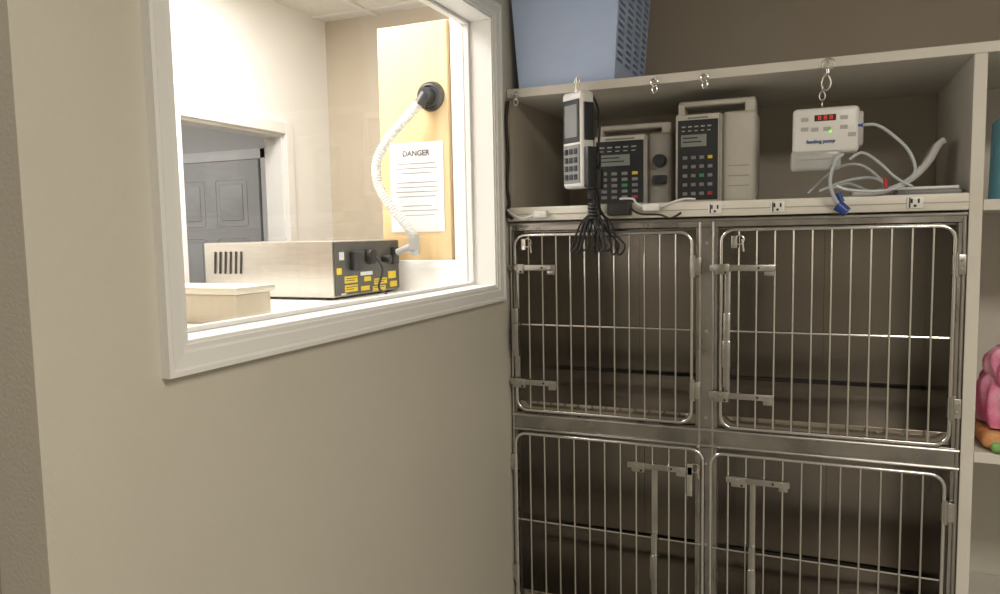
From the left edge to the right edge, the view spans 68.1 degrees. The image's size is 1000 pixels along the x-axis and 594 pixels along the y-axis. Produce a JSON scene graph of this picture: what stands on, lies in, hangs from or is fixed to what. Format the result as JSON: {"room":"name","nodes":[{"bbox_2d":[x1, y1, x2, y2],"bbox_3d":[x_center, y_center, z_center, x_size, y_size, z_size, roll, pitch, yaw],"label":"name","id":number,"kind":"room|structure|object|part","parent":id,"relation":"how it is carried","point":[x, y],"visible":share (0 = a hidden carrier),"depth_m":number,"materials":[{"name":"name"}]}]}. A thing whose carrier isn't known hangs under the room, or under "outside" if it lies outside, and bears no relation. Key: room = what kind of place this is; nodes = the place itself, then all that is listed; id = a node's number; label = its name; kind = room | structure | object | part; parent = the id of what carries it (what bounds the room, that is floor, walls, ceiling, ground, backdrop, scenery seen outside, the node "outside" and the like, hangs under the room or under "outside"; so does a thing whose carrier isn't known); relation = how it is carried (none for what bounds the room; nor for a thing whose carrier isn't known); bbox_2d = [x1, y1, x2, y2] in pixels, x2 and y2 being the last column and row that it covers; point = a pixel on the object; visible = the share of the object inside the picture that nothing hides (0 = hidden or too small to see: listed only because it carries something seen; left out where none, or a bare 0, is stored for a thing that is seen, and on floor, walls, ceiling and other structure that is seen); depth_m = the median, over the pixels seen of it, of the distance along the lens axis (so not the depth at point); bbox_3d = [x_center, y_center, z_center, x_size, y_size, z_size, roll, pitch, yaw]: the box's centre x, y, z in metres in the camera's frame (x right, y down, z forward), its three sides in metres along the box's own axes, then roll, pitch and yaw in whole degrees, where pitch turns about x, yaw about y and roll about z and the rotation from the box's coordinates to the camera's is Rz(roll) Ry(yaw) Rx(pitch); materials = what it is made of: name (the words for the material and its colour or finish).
{"room":"veterinary clinic","nodes":[
{"label":"veterinary clinic","id":0,"kind":"room"},
{"bbox_2d":[181,125,263,153],"bbox_3d":[-2.086,-0.196,5.116,2.995,2.590,0.100,1,5,23],"label":"wall","id":1,"kind":"structure","parent":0,"point":[194,139],"depth_m":4.90,"materials":[{"name":"grey paint"}]},
{"bbox_2d":[169,0,332,240],"bbox_3d":[-1.406,-0.006,2.769,0.100,2.590,2.500,1,5,23],"label":"wall","id":2,"kind":"structure","parent":0,"point":[259,58],"depth_m":3.40,"materials":[{"name":"white paint"}]},
{"bbox_2d":[175,100,297,282],"bbox_3d":[-1.169,0.219,3.306,0.122,2.040,0.740,1,5,23],"label":"trim","id":3,"kind":"structure","parent":2,"relation":"attached to","point":[275,145],"depth_m":3.49,"materials":[{"name":"white"}]},
{"bbox_2d":[0,0,567,593],"bbox_3d":[-0.205,0.037,2.005,0.100,2.590,2.247,1,5,23],"label":"wall","id":4,"kind":"structure","parent":0,"point":[375,462],"depth_m":1.13,"materials":[{"name":"paint"}]},
{"bbox_2d":[139,0,506,378],"bbox_3d":[-0.306,-0.389,1.732,0.123,0.914,1.342,1,5,23],"label":"window frame","id":5,"kind":"structure","parent":4,"relation":"attached to","point":[179,358],"depth_m":1.49,"materials":[{"name":"white wood"}]},
{"bbox_2d":[386,260,463,290],"bbox_3d":[-0.266,-0.076,2.630,0.494,0.110,0.018,1,5,23],"label":"backsplash","id":6,"kind":"structure","parent":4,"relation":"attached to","point":[413,274],"depth_m":2.61,"materials":[{"name":"white"}]},
{"bbox_2d":[505,101,513,219],"bbox_3d":[0.026,-0.436,2.362,0.023,0.380,0.040,-3,5,-17],"label":"cable","id":7,"kind":"object","parent":4,"relation":"attached to","point":[507,102],"visible":1,"depth_m":2.37,"materials":[{"name":"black plastic"}]},
{"bbox_2d":[272,0,426,21],"bbox_3d":[-0.815,-1.317,2.175,7.800,0.100,7.300,1,5,23],"label":"ceiling","id":8,"kind":"structure","parent":0,"point":[311,8],"depth_m":3.53,"materials":[{"name":"tile"}]},
{"bbox_2d":[311,0,419,18],"bbox_3d":[-0.784,-1.281,2.383,1.305,0.006,2.500,1,5,23],"label":"grid","id":9,"kind":"object","parent":8,"relation":"attached to","point":[360,9],"depth_m":3.55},
{"bbox_2d":[325,6,448,239],"bbox_3d":[-0.251,-0.107,3.685,1.505,2.590,0.100,1,5,23],"label":"wall","id":10,"kind":"structure","parent":0,"point":[351,44],"depth_m":3.77,"materials":[{"name":"beige paint"}]},
{"bbox_2d":[449,18,568,259],"bbox_3d":[0.085,-0.054,2.995,0.144,2.589,0.890,1,5,23],"label":"wall","id":11,"kind":"structure","parent":0,"point":[454,26],"depth_m":2.56,"materials":[{"name":"white paint"}]},
{"bbox_2d":[507,193,969,221],"bbox_3d":[0.614,-0.256,2.146,1.275,0.044,0.038,1,5,23],"label":"power strip","id":12,"kind":"object","parent":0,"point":[940,201],"visible":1,"depth_m":2.06,"materials":[{"name":"grey plastic"}]},
{"bbox_2d":[507,209,547,219],"bbox_3d":[0.084,-0.263,2.338,0.140,0.036,0.025,1,5,23],"label":"cord","id":13,"kind":"object","parent":12,"relation":"attached to","point":[536,214],"visible":1,"depth_m":2.31,"materials":[{"name":"white plastic"}]},
{"bbox_2d":[607,201,681,218],"bbox_3d":[0.426,-0.257,2.189,0.216,0.056,0.036,1,5,23],"label":"power adapter","id":14,"kind":"object","parent":12,"relation":"attached to","point":[615,208],"visible":1,"depth_m":2.20,"materials":[{"name":"black plastic"}]},
{"bbox_2d":[619,197,695,211],"bbox_3d":[0.461,-0.274,2.176,0.221,0.043,0.026,1,5,21],"label":"cord","id":15,"kind":"object","parent":12,"relation":"attached to","point":[646,207],"visible":1,"depth_m":2.17,"materials":[{"name":"white plastic"}]},
{"bbox_2d":[708,203,721,213],"bbox_3d":[0.618,-0.254,2.127,0.038,0.030,0.004,1,5,23],"label":"outlet plate","id":16,"kind":"object","parent":12,"relation":"attached to","point":[713,208],"depth_m":2.12,"materials":[{"name":"white plastic"}]},
{"bbox_2d":[770,201,784,211],"bbox_3d":[0.773,-0.252,2.061,0.038,0.030,0.004,1,5,23],"label":"outlet plate","id":17,"kind":"object","parent":12,"relation":"attached to","point":[775,206],"depth_m":2.06,"materials":[{"name":"white plastic"}]},
{"bbox_2d":[907,197,923,208],"bbox_3d":[1.082,-0.246,1.929,0.038,0.030,0.004,1,5,23],"label":"outlet plate","id":18,"kind":"object","parent":12,"relation":"attached to","point":[912,202],"depth_m":1.93,"materials":[{"name":"white plastic"}]},
{"bbox_2d":[569,0,999,427],"bbox_3d":[1.773,-0.037,2.433,3.199,2.590,0.100,1,5,23],"label":"wall","id":19,"kind":"structure","parent":0,"point":[684,35],"depth_m":2.61,"materials":[{"name":"beige paint"}]},
{"bbox_3d":[-0.765,1.363,2.406,7.800,0.100,7.300,1,5,23],"label":"floor","id":20,"kind":"structure","parent":0,"visible":0},
{"bbox_2d":[187,260,463,325],"bbox_3d":[-0.788,0.634,2.071,0.994,1.410,1.575,1,5,23],"label":"countertop","id":21,"kind":"structure","parent":20,"relation":"on","point":[413,274],"depth_m":2.59,"materials":[{"name":"white"}]},
{"bbox_2d":[185,283,274,323],"bbox_3d":[-0.766,0.013,1.831,0.418,0.086,0.136,1,5,23],"label":"storage box","id":22,"kind":"object","parent":21,"relation":"on","point":[205,302],"visible":0.44,"depth_m":1.74,"materials":[{"name":"beige plastic"}]},
{"bbox_3d":[-0.767,-0.021,1.829,0.418,0.017,0.136,1,5,23],"label":"lid","id":23,"kind":"part","parent":22,"relation":"part of","materials":[{"name":"beige"}]},
{"bbox_2d":[204,81,444,299],"bbox_3d":[-0.593,-0.372,2.523,0.715,0.730,0.428,1,5,23],"label":"machine","id":24,"kind":"object","parent":21,"relation":"on","point":[329,269],"visible":1,"depth_m":2.42,"materials":[{"name":"beige metal"}]},
{"bbox_2d":[346,277,384,289],"bbox_3d":[-0.441,-0.048,2.456,0.001,0.042,0.240,1,5,23],"label":"print","id":25,"kind":"object","parent":24,"relation":"attached to","point":[352,283],"depth_m":2.44,"materials":[{"name":"yellow paper"}]},
{"bbox_3d":[-0.438,-0.102,2.470,0.004,0.168,0.382,1,5,23],"label":"panel","id":26,"kind":"part","parent":24,"relation":"part of","materials":[{"name":"grey metal"}]},
{"bbox_3d":[-0.254,-0.694,2.539,0.104,0.104,0.075,1,5,23],"label":"port knob","id":27,"kind":"part","parent":24,"relation":"part of","materials":[{"name":"black plastic"}]},
{"bbox_2d":[377,19,454,259],"bbox_3d":[-0.191,0.137,2.912,0.281,2.235,0.512,1,5,23],"label":"wooden board","id":28,"kind":"object","parent":20,"relation":"on","point":[410,56],"visible":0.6,"depth_m":2.60,"materials":[{"name":"beige wood"}]},
{"bbox_2d":[389,140,444,231],"bbox_3d":[-0.295,-0.389,2.625,0.215,0.315,0.003,1,5,23],"label":"sign","id":29,"kind":"object","parent":28,"relation":"attached to","point":[416,168],"visible":0.99,"depth_m":2.62,"materials":[{"name":"white paper"}]},
{"bbox_2d":[508,211,967,593],"bbox_3d":[0.735,0.508,2.477,1.287,1.534,0.636,1,5,23],"label":"cage","id":30,"kind":"object","parent":20,"relation":"on","point":[829,358],"visible":1,"depth_m":2.51,"materials":[{"name":"metal"}]},
{"bbox_2d":[507,40,999,593],"bbox_3d":[1.125,0.301,2.328,2.097,1.958,0.620,1,5,23],"label":"shelving unit","id":31,"kind":"object","parent":20,"relation":"on","point":[923,96],"visible":0.46,"depth_m":2.40,"materials":[{"name":"laminate"}]},
{"bbox_2d":[512,91,518,105],"bbox_3d":[0.051,-0.628,2.350,0.024,0.047,0.019,1,5,23],"label":"hook","id":32,"kind":"object","parent":31,"relation":"attached to","point":[515,93],"visible":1,"depth_m":2.34,"materials":[{"name":"silver metal"}]},
{"bbox_3d":[0.156,-0.489,2.678,0.013,0.352,0.600,1,5,23],"label":"panel","id":33,"kind":"part","parent":31,"relation":"part of","materials":[{"name":"beige wood"}]},
{"bbox_2d":[511,0,649,87],"bbox_3d":[0.284,-0.866,2.497,0.378,0.369,0.452,1,5,23],"label":"laundry basket","id":34,"kind":"object","parent":31,"relation":"on","point":[557,42],"visible":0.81,"depth_m":2.32,"materials":[{"name":"blue plastic"}]},
{"bbox_2d":[563,77,625,255],"bbox_3d":[0.274,-0.390,2.207,0.184,0.534,0.085,3,6,40],"label":"handheld oximeter","id":35,"kind":"object","parent":31,"relation":"hanging from","point":[582,160],"visible":1,"depth_m":2.20,"materials":[{"name":"white plastic"}]},
{"bbox_3d":[0.210,-0.523,2.204,0.001,0.095,0.056,-4,6,-34],"label":"screen glass","id":36,"kind":"part","parent":35,"relation":"part of","materials":[{"name":"grey glass"}]},
{"bbox_2d":[594,122,675,204],"bbox_3d":[0.457,-0.435,2.466,0.250,0.268,0.182,1,5,23],"label":"pump","id":37,"kind":"object","parent":31,"relation":"on","point":[641,167],"visible":0.81,"depth_m":2.39,"materials":[{"name":"grey plastic"}]},
{"bbox_2d":[599,145,635,152],"bbox_3d":[0.382,-0.480,2.402,0.121,0.016,0.002,1,5,23],"label":"print","id":38,"kind":"object","parent":37,"relation":"on","point":[603,148],"depth_m":2.40,"materials":[{"name":"grey paint"}]},
{"bbox_3d":[0.390,-0.407,2.410,0.156,0.200,0.005,1,5,23],"label":"keypad panel","id":39,"kind":"part","parent":37,"relation":"part of","materials":[{"name":"grey plastic"}]},
{"bbox_3d":[0.451,-0.543,2.449,0.242,0.050,0.080,1,5,23],"label":"carry handle","id":40,"kind":"part","parent":37,"relation":"part of","materials":[{"name":"beige plastic"}]},
{"bbox_3d":[0.509,-0.410,2.364,0.044,0.096,0.031,1,5,23],"label":"pole clamp knob","id":41,"kind":"part","parent":37,"relation":"part of","materials":[{"name":"grey plastic"}]},
{"bbox_2d":[650,78,657,93],"bbox_3d":[0.455,-0.621,2.178,0.024,0.047,0.019,1,5,23],"label":"hook","id":42,"kind":"object","parent":31,"relation":"attached to","point":[653,79],"visible":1,"depth_m":2.17,"materials":[{"name":"silver metal"}]},
{"bbox_2d":[700,73,708,88],"bbox_3d":[0.586,-0.619,2.122,0.024,0.047,0.019,1,5,23],"label":"hook","id":43,"kind":"object","parent":31,"relation":"attached to","point":[704,75],"visible":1,"depth_m":2.12,"materials":[{"name":"silver metal"}]},
{"bbox_2d":[676,96,759,201],"bbox_3d":[0.680,-0.449,2.307,0.235,0.315,0.177,1,5,23],"label":"pump","id":44,"kind":"object","parent":31,"relation":"on","point":[718,154],"visible":0.94,"depth_m":2.24,"materials":[{"name":"grey plastic"}]},
{"bbox_2d":[682,125,710,131],"bbox_3d":[0.595,-0.511,2.243,0.087,0.016,0.002,1,5,23],"label":"print","id":45,"kind":"object","parent":44,"relation":"on","point":[685,128],"depth_m":2.24,"materials":[{"name":"grey paint"}]},
{"bbox_3d":[0.602,-0.417,2.252,0.119,0.241,0.005,1,5,23],"label":"keypad panel","id":46,"kind":"part","parent":44,"relation":"part of","materials":[{"name":"grey plastic"}]},
{"bbox_3d":[0.673,-0.577,2.285,0.227,0.056,0.080,1,5,23],"label":"carry handle","id":47,"kind":"part","parent":44,"relation":"part of","materials":[{"name":"beige plastic"}]},
{"bbox_3d":[0.860,-0.504,2.695,1.266,0.352,0.015,1,5,23],"label":"panel","id":48,"kind":"part","parent":31,"relation":"part of","materials":[{"name":"beige wood"}]},
{"bbox_2d":[790,57,916,215],"bbox_3d":[0.933,-0.428,1.989,0.299,0.419,0.157,0,5,7],"label":"pump","id":49,"kind":"object","parent":31,"relation":"hanging from","point":[822,136],"visible":1,"depth_m":1.96,"materials":[{"name":"white plastic"}]},
{"bbox_3d":[0.848,-0.366,1.989,0.124,0.055,0.052,1,5,23],"label":"cassette door","id":50,"kind":"part","parent":49,"relation":"part of","materials":[{"name":"white plastic"}]},
{"bbox_3d":[0.859,-0.536,1.972,0.013,0.071,0.013,-3,5,-22],"label":"chain","id":51,"kind":"part","parent":49,"relation":"part of","materials":[{"name":"silver metal"}]},
{"bbox_2d":[850,137,946,195],"bbox_3d":[1.166,-0.375,2.181,0.232,0.156,0.180,1,5,23],"label":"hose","id":52,"kind":"object","parent":31,"relation":"on","point":[933,150],"visible":0.69,"depth_m":2.08,"materials":[{"name":"white plastic"}]},
{"bbox_2d":[890,185,961,194],"bbox_3d":[1.145,-0.285,1.996,0.160,0.024,0.090,1,5,23],"label":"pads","id":53,"kind":"object","parent":31,"relation":"on","point":[946,188],"visible":0.64,"depth_m":1.96,"materials":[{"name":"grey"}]},
{"bbox_2d":[974,418,999,448],"bbox_3d":[1.445,0.376,2.001,0.280,0.045,0.220,1,5,23],"label":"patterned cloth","id":54,"kind":"object","parent":31,"relation":"on","point":[986,435],"visible":0.56,"depth_m":1.98,"materials":[{"name":"orange fabric"}]},
{"bbox_2d":[975,344,999,428],"bbox_3d":[1.451,0.231,2.009,0.283,0.231,0.254,1,5,23],"label":"towel","id":55,"kind":"object","parent":54,"relation":"on","point":[987,404],"visible":0.98,"depth_m":2.00,"materials":[{"name":"pink fabric"}]},
{"bbox_2d":[988,118,999,198],"bbox_3d":[1.367,-0.396,1.929,0.150,0.280,0.150,1,5,23],"label":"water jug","id":56,"kind":"object","parent":31,"relation":"on","point":[994,169],"visible":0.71,"depth_m":1.94,"materials":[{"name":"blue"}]},
{"bbox_2d":[990,442,999,452],"bbox_3d":[1.344,0.393,1.904,0.138,0.028,0.030,1,5,23],"label":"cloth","id":57,"kind":"object","parent":31,"relation":"on","point":[995,446],"visible":1,"depth_m":1.92,"materials":[{"name":"green fabric"}]},
{"bbox_3d":[-4.044,-0.082,4.217,0.100,2.590,3.100,1,5,23],"label":"wall","id":58,"kind":"structure","parent":0,"visible":0},
{"bbox_2d":[183,148,268,240],"bbox_3d":[-1.892,0.072,4.987,0.960,2.070,0.030,1,5,23],"label":"frame","id":59,"kind":"object","parent":58,"relation":"attached to","point":[257,153],"visible":0.11,"depth_m":4.78,"materials":[{"name":"white"}]},
{"bbox_2d":[183,159,263,282],"bbox_3d":[-1.897,0.103,4.979,0.820,1.990,0.035,1,5,23],"label":"door","id":60,"kind":"structure","parent":59,"relation":"attached to","point":[250,170],"depth_m":4.85,"materials":[{"name":"grey wood"}]},
{"bbox_2d":[184,178,249,282],"bbox_3d":[-1.904,0.070,4.961,0.632,1.692,0.011,1,5,23],"label":"panels","id":61,"kind":"object","parent":60,"relation":"attached to","point":[231,196],"visible":0.35,"depth_m":4.93,"materials":[{"name":"grey"}]}
]}

